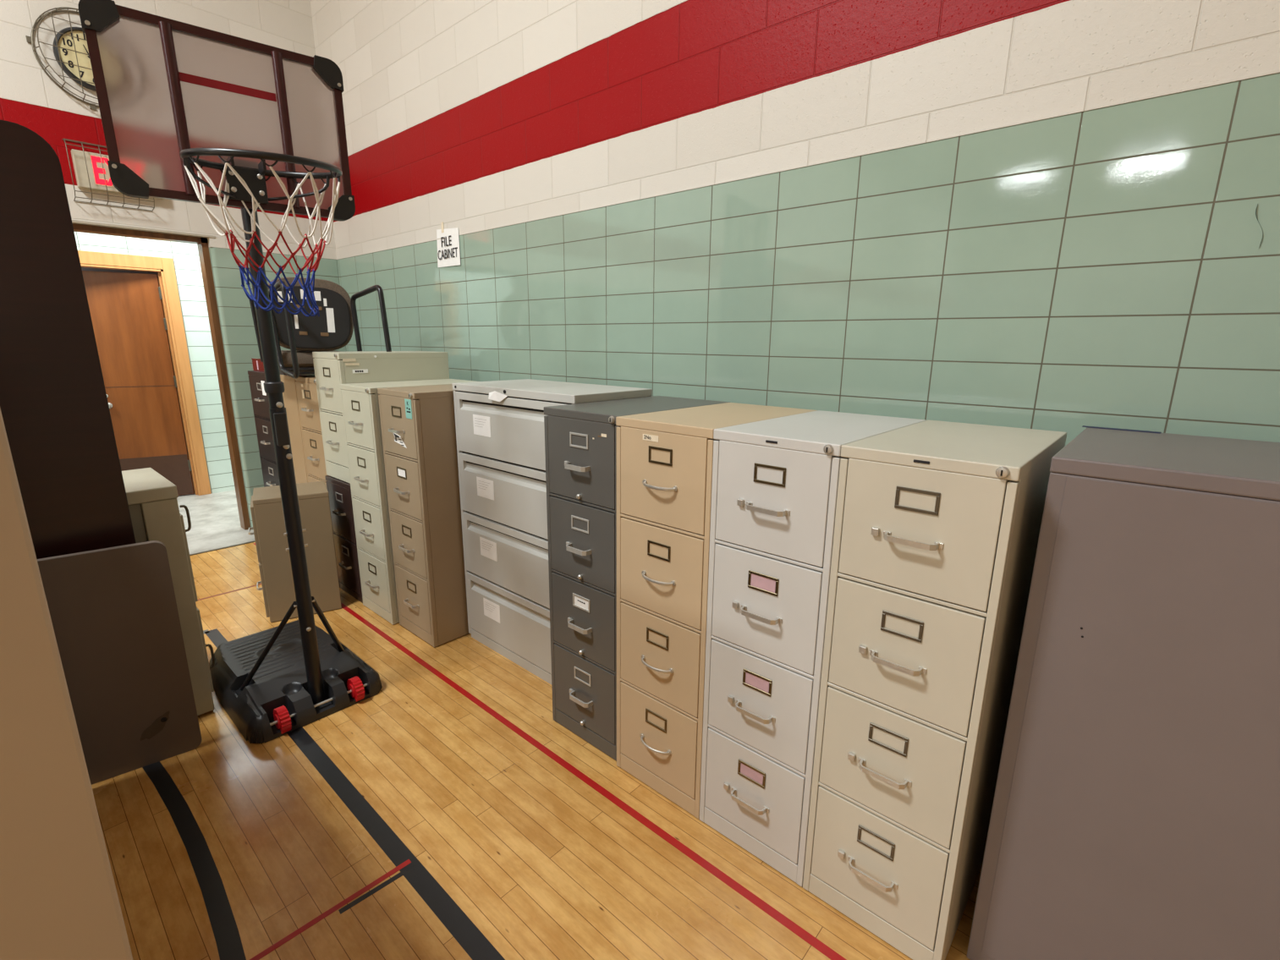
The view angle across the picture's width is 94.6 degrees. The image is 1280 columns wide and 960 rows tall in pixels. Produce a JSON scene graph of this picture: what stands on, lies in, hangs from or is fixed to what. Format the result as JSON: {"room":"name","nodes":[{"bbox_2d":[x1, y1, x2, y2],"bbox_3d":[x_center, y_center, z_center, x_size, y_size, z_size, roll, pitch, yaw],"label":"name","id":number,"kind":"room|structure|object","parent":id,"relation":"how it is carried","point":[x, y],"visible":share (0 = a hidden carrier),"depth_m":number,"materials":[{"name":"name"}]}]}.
{"room":"school gymnasium","nodes":[
{"label":"school gymnasium","id":0,"kind":"room"},
{"bbox_2d":[81,267,186,445],"bbox_3d":[-6.835,-1.650,7.219,0.100,2.900,4.200,12,18,40],"label":"wall","id":1,"kind":"structure","parent":0,"point":[82,268],"depth_m":7.31,"materials":[{"name":"beige ceramic"}]},
{"bbox_2d":[74,231,235,493],"bbox_3d":[-4.558,-1.254,5.629,0.140,2.900,10.000,12,18,40],"label":"wall","id":2,"kind":"structure","parent":0,"point":[185,257],"depth_m":5.76,"materials":[{"name":"tile"}]},
{"bbox_2d":[77,250,211,495],"bbox_3d":[-4.963,-0.887,5.428,0.410,2.273,1.321,12,18,40],"label":"door","id":3,"kind":"structure","parent":2,"relation":"in","point":[130,322],"depth_m":5.59,"materials":[{"name":"orange wood"}]},
{"bbox_2d":[0,0,346,527],"bbox_3d":[-9.005,-0.968,-1.926,0.200,5.750,19.000,12,18,40],"label":"wall","id":4,"kind":"structure","parent":0,"point":[30,99],"depth_m":4.22,"materials":[{"name":"green tile"}]},
{"bbox_2d":[25,6,98,110],"bbox_3d":[-3.484,-2.679,3.752,0.112,0.576,0.570,12,18,40],"label":"guard","id":5,"kind":"object","parent":4,"relation":"attached to","point":[29,39],"visible":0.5,"depth_m":3.62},
{"bbox_2d":[52,27,95,91],"bbox_3d":[-3.507,-2.684,3.772,0.050,0.344,0.344,12,18,40],"label":"wall clock","id":6,"kind":"object","parent":4,"relation":"attached to","point":[63,41],"visible":0.41,"depth_m":3.71,"materials":[{"name":"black plastic"}]},
{"bbox_2d":[61,138,154,211],"bbox_3d":[-3.497,-2.012,3.901,0.109,0.365,0.404,12,18,40],"label":"guard","id":7,"kind":"object","parent":4,"relation":"attached to","point":[64,140],"visible":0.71,"depth_m":3.83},
{"bbox_2d":[71,148,164,199],"bbox_3d":[-3.481,-2.038,3.956,0.060,0.220,0.450,12,18,40],"label":"exit sign","id":8,"kind":"object","parent":4,"relation":"attached to","point":[93,161],"visible":0.45,"depth_m":3.84,"materials":[{"name":"red"}]},
{"bbox_2d":[71,219,215,237],"bbox_3d":[-3.584,-1.721,3.997,0.056,0.016,1.185,12,18,40],"label":"trim","id":9,"kind":"structure","parent":4,"relation":"attached to","point":[77,222],"depth_m":4.09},
{"bbox_2d":[72,223,250,529],"bbox_3d":[-3.658,-0.621,4.323,0.115,2.285,1.095,12,18,40],"label":"door frame","id":10,"kind":"structure","parent":4,"relation":"in","point":[202,244],"depth_m":4.57,"materials":[{"name":"brown wood"}]},
{"bbox_2d":[91,474,982,959],"bbox_3d":[-6.630,1.774,-0.727,15.200,0.101,23.000,12,18,40],"label":"floor","id":11,"kind":"structure","parent":0,"point":[446,812],"depth_m":1.89,"materials":[{"name":"brown wood"}]},
{"bbox_2d":[0,408,132,959],"bbox_3d":[-1.667,0.557,1.049,1.604,1.535,0.924,12,18,40],"label":"cabinet","id":12,"kind":"object","parent":11,"relation":"on","point":[59,900],"visible":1,"depth_m":0.78,"materials":[{"name":"beige metal"}]},
{"bbox_2d":[0,119,136,559],"bbox_3d":[-2.142,0.016,1.866,0.030,2.203,0.766,12,18,40],"label":"table","id":13,"kind":"object","parent":11,"relation":"on","point":[54,407],"visible":0.5,"depth_m":1.96,"materials":[{"name":"brown wood"}]},
{"bbox_2d":[37,540,201,785],"bbox_3d":[-1.987,0.678,2.010,0.700,0.849,0.030,-10,17,-39],"label":"panel","id":14,"kind":"object","parent":11,"relation":"on","point":[113,612],"visible":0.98,"depth_m":2.11,"materials":[{"name":"metal"}]},
{"bbox_2d":[121,467,214,715],"bbox_3d":[-2.186,0.513,2.354,0.480,0.990,0.662,12,18,40],"label":"file cabinet","id":15,"kind":"object","parent":11,"relation":"on","point":[152,501],"visible":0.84,"depth_m":2.36,"materials":[{"name":"beige metal"}]},
{"bbox_2d":[189,540,255,555],"bbox_3d":[-3.338,0.560,4.299,0.024,0.004,1.095,12,18,40],"label":"trim","id":16,"kind":"structure","parent":11,"relation":"on","point":[254,541],"depth_m":4.47,"materials":[{"name":"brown metal"}]},
{"bbox_2d":[77,0,382,743],"bbox_3d":[-1.478,-0.226,2.279,1.265,2.494,0.679,12,18,40],"label":"basketball hoop","id":17,"kind":"object","parent":11,"relation":"on","point":[189,112],"visible":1,"depth_m":1.94,"materials":[{"name":"black plastic"}]},
{"bbox_2d":[247,370,279,487],"bbox_3d":[-2.517,-0.176,4.566,0.451,1.319,0.672,12,18,40],"label":"file cabinet","id":18,"kind":"object","parent":11,"relation":"on","point":[260,398],"visible":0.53,"depth_m":4.31,"materials":[{"name":"grey metal"}]},
{"bbox_2d":[251,358,264,372],"bbox_3d":[-2.623,-0.839,4.308,0.385,0.088,0.254,12,18,40],"label":"plastic tray","id":19,"kind":"object","parent":18,"relation":"on","point":[258,365],"visible":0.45,"depth_m":4.26,"materials":[{"name":"red plastic"}]},
{"bbox_2d":[247,481,341,622],"bbox_3d":[-2.019,0.406,3.444,0.408,0.712,0.317,-8,16,-31],"label":"file cabinet","id":20,"kind":"object","parent":11,"relation":"on","point":[266,511],"visible":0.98,"depth_m":3.32,"materials":[{"name":"beige metal"}]},
{"bbox_2d":[280,373,314,483],"bbox_3d":[-2.131,-0.107,4.290,0.387,1.318,0.676,12,18,40],"label":"file cabinet","id":21,"kind":"object","parent":11,"relation":"on","point":[290,399],"visible":0.06,"depth_m":3.92,"materials":[{"name":"beige metal"}]},
{"bbox_2d":[294,375,327,487],"bbox_3d":[-1.866,-0.041,4.019,0.379,1.319,0.672,12,18,40],"label":"file cabinet","id":22,"kind":"object","parent":11,"relation":"on","point":[306,391],"visible":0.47,"depth_m":3.72,"materials":[{"name":"beige metal"}]},
{"bbox_2d":[249,276,391,379],"bbox_3d":[-1.966,-0.920,3.555,0.894,0.580,0.529,12,18,40],"label":"armchair","id":23,"kind":"object","parent":22,"relation":"on","point":[332,331],"visible":0.74,"depth_m":3.58,"materials":[{"name":"black plastic"}]},
{"bbox_2d":[267,276,353,351],"bbox_3d":[-2.026,-1.012,3.620,0.489,0.433,0.086,-8,16,-36],"label":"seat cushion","id":24,"kind":"object","parent":23,"relation":"on","point":[333,329],"depth_m":3.61,"materials":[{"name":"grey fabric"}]},
{"bbox_2d":[324,475,362,603],"bbox_3d":[-1.589,0.308,3.821,0.373,0.735,0.692,12,18,40],"label":"file cabinet","id":25,"kind":"object","parent":11,"relation":"on","point":[339,491],"visible":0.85,"depth_m":3.58,"materials":[{"name":"black metal"}]},
{"bbox_2d":[312,351,449,483],"bbox_3d":[-1.575,-0.415,3.654,0.375,0.739,0.692,12,18,40],"label":"file cabinet","id":26,"kind":"object","parent":25,"relation":"on","point":[332,369],"visible":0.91,"depth_m":3.44,"materials":[{"name":"metal"}]},
{"bbox_2d":[339,379,475,625],"bbox_3d":[-1.300,0.087,3.510,0.379,1.313,0.712,12,18,40],"label":"file cabinet","id":27,"kind":"object","parent":11,"relation":"on","point":[359,402],"visible":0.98,"depth_m":3.24,"materials":[{"name":"metal"}]},
{"bbox_2d":[377,384,469,648],"bbox_3d":[-0.993,0.149,3.261,0.379,1.312,0.688,12,18,40],"label":"file cabinet","id":28,"kind":"object","parent":11,"relation":"on","point":[418,423],"visible":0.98,"depth_m":2.99,"materials":[{"name":"brown metal"}]},
{"bbox_2d":[452,379,652,684],"bbox_3d":[-0.443,0.220,2.911,0.889,1.354,0.484,12,18,40],"label":"file cabinet","id":29,"kind":"object","parent":11,"relation":"on","point":[499,425],"visible":0.62,"depth_m":2.77,"materials":[{"name":"grey metal"}]},
{"bbox_2d":[543,395,730,761],"bbox_3d":[-0.010,0.349,2.441,0.387,1.318,0.695,12,18,40],"label":"file cabinet","id":30,"kind":"object","parent":11,"relation":"on","point":[580,439],"visible":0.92,"depth_m":2.20,"materials":[{"name":"grey metal"}]},
{"bbox_2d":[615,402,817,818],"bbox_3d":[0.269,0.414,2.178,0.384,1.318,0.696,12,18,40],"label":"file cabinet","id":31,"kind":"object","parent":11,"relation":"on","point":[665,458],"visible":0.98,"depth_m":1.93,"materials":[{"name":"beige metal"}]},
{"bbox_2d":[699,410,925,886],"bbox_3d":[0.552,0.474,1.934,0.374,1.318,0.692,12,18,40],"label":"file cabinet","id":32,"kind":"object","parent":11,"relation":"on","point":[775,485],"visible":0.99,"depth_m":1.68,"materials":[{"name":"white metal"}]},
{"bbox_2d":[802,419,1066,959],"bbox_3d":[0.833,0.534,1.692,0.374,1.318,0.698,12,18,40],"label":"file cabinet","id":33,"kind":"object","parent":11,"relation":"on","point":[937,526],"visible":1,"depth_m":1.44,"materials":[{"name":"beige metal"}]},
{"bbox_2d":[966,425,1279,959],"bbox_3d":[1.403,0.619,1.318,0.931,1.334,0.625,12,18,40],"label":"storage cabinet","id":34,"kind":"object","parent":11,"relation":"on","point":[1135,814],"visible":1,"depth_m":1.21,"materials":[{"name":"grey metal"}]},
{"bbox_2d":[309,0,1279,445],"bbox_3d":[0.725,-1.848,2.146,9.130,5.750,0.207,12,18,40],"label":"wall","id":35,"kind":"structure","parent":0,"point":[1063,216],"depth_m":2.19,"materials":[{"name":"green tile"}]},
{"bbox_2d":[436,221,460,267],"bbox_3d":[-1.277,-1.563,3.911,0.290,0.282,0.007,12,18,41],"label":"wall sign","id":36,"kind":"object","parent":35,"relation":"attached to","point":[448,255],"visible":1,"depth_m":3.91,"materials":[{"name":"white paper"}]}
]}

